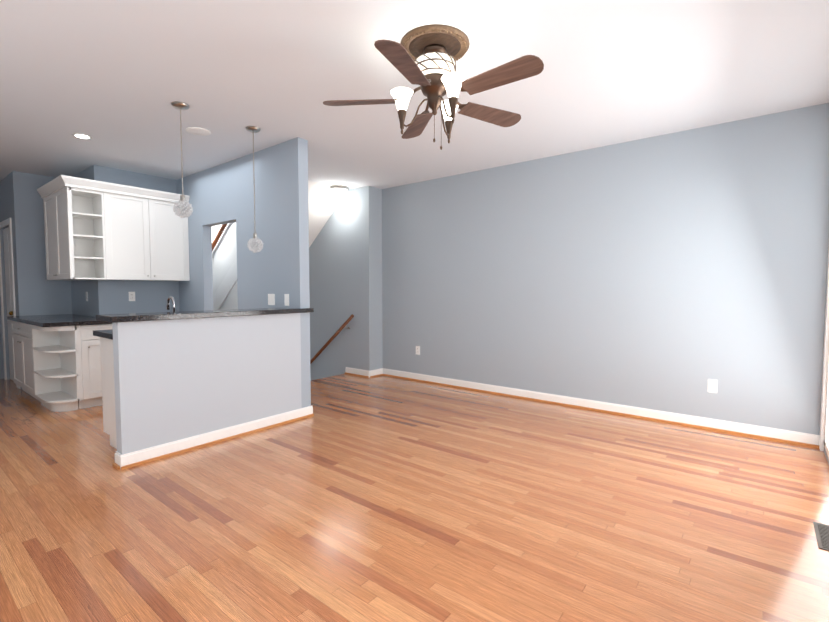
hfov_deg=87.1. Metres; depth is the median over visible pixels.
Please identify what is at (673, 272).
wall
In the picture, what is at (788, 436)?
baseboard
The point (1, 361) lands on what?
wall
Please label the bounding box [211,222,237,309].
wall
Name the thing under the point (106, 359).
base cabinet
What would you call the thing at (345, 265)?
wall
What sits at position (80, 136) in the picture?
recessed light
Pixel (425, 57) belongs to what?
ceiling fan
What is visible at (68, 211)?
upper cabinet
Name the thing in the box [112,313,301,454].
wall
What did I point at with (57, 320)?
countertop
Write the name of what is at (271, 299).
light switch
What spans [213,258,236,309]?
trim
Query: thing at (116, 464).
baseboard
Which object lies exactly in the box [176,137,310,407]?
wall
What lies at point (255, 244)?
pendant light
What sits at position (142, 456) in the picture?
baseboard
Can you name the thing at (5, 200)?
wall
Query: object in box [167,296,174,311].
faucet
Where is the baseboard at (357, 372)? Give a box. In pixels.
[345,367,369,377]
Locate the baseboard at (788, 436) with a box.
[383,368,819,447]
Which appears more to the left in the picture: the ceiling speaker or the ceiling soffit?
the ceiling speaker
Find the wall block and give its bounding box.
[71,165,179,316]
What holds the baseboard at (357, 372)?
attached to the wall at (345, 265)
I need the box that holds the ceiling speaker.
[186,127,210,135]
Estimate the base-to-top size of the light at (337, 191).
0.153 m
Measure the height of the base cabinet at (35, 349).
0.870 m
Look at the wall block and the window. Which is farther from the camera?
the wall block
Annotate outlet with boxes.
[128,292,134,300]
[416,346,419,354]
[708,379,717,392]
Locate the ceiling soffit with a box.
[308,180,342,246]
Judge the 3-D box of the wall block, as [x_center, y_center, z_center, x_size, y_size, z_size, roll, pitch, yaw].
[-3.832,-0.377,5.739,1.190,2.645,0.890,2,4,39]
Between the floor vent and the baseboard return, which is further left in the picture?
the baseboard return
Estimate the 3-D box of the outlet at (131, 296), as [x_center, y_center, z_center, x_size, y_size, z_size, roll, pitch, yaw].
[-3.429,-0.176,5.294,0.006,0.115,0.070,2,4,39]
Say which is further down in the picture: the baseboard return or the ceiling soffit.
the baseboard return
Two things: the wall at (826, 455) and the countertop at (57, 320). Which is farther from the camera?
the countertop at (57, 320)
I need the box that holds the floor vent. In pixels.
[813,522,828,550]
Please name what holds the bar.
on the wall at (176, 379)
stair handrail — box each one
[212,224,226,250]
[310,314,353,364]
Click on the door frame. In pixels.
(6, 222)
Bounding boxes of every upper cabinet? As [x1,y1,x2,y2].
[41,187,92,280]
[93,187,156,280]
[157,195,189,280]
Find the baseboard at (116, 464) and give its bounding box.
[112,451,121,468]
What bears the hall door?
in the wall at (5, 200)
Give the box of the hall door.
[3,227,13,380]
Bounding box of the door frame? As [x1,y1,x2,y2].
[0,218,17,387]
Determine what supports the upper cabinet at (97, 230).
attached to the wall block
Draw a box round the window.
[819,249,828,457]
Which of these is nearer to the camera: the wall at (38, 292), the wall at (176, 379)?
the wall at (176, 379)
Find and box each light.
[72,133,92,138]
[171,101,192,217]
[246,126,262,252]
[329,185,348,198]
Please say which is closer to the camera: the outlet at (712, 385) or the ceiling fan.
the ceiling fan
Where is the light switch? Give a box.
[268,294,274,304]
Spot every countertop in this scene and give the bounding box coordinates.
[7,314,111,326]
[93,329,112,339]
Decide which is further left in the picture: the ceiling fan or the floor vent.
the ceiling fan
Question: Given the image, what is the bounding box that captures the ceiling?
[0,0,828,189]
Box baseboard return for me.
[370,368,382,377]
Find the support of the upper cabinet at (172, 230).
attached to the wall block
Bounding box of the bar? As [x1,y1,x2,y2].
[96,308,313,322]
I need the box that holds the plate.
[284,294,288,305]
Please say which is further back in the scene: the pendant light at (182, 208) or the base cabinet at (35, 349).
the base cabinet at (35, 349)
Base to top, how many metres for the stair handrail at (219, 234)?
1.722 m
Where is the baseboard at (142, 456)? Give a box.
[120,406,313,469]
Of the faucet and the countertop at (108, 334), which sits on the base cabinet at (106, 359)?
the countertop at (108, 334)
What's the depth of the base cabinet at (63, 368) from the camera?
4.48 m
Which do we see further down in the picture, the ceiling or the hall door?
the hall door
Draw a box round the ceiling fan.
[323,24,543,149]
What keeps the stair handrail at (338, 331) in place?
attached to the wall at (345, 265)
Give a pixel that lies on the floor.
(381, 498)
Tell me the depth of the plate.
4.25 m
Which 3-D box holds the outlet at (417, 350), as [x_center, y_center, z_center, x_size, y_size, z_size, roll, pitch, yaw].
[0.044,0.530,5.875,0.070,0.115,0.006,2,4,39]
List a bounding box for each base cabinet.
[11,320,58,407]
[59,324,112,410]
[99,337,116,448]
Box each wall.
[0,173,20,387]
[0,297,3,378]
[11,171,71,388]
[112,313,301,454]
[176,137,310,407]
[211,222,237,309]
[309,186,382,379]
[382,103,828,434]
[824,350,828,463]
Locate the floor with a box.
[0,374,828,621]

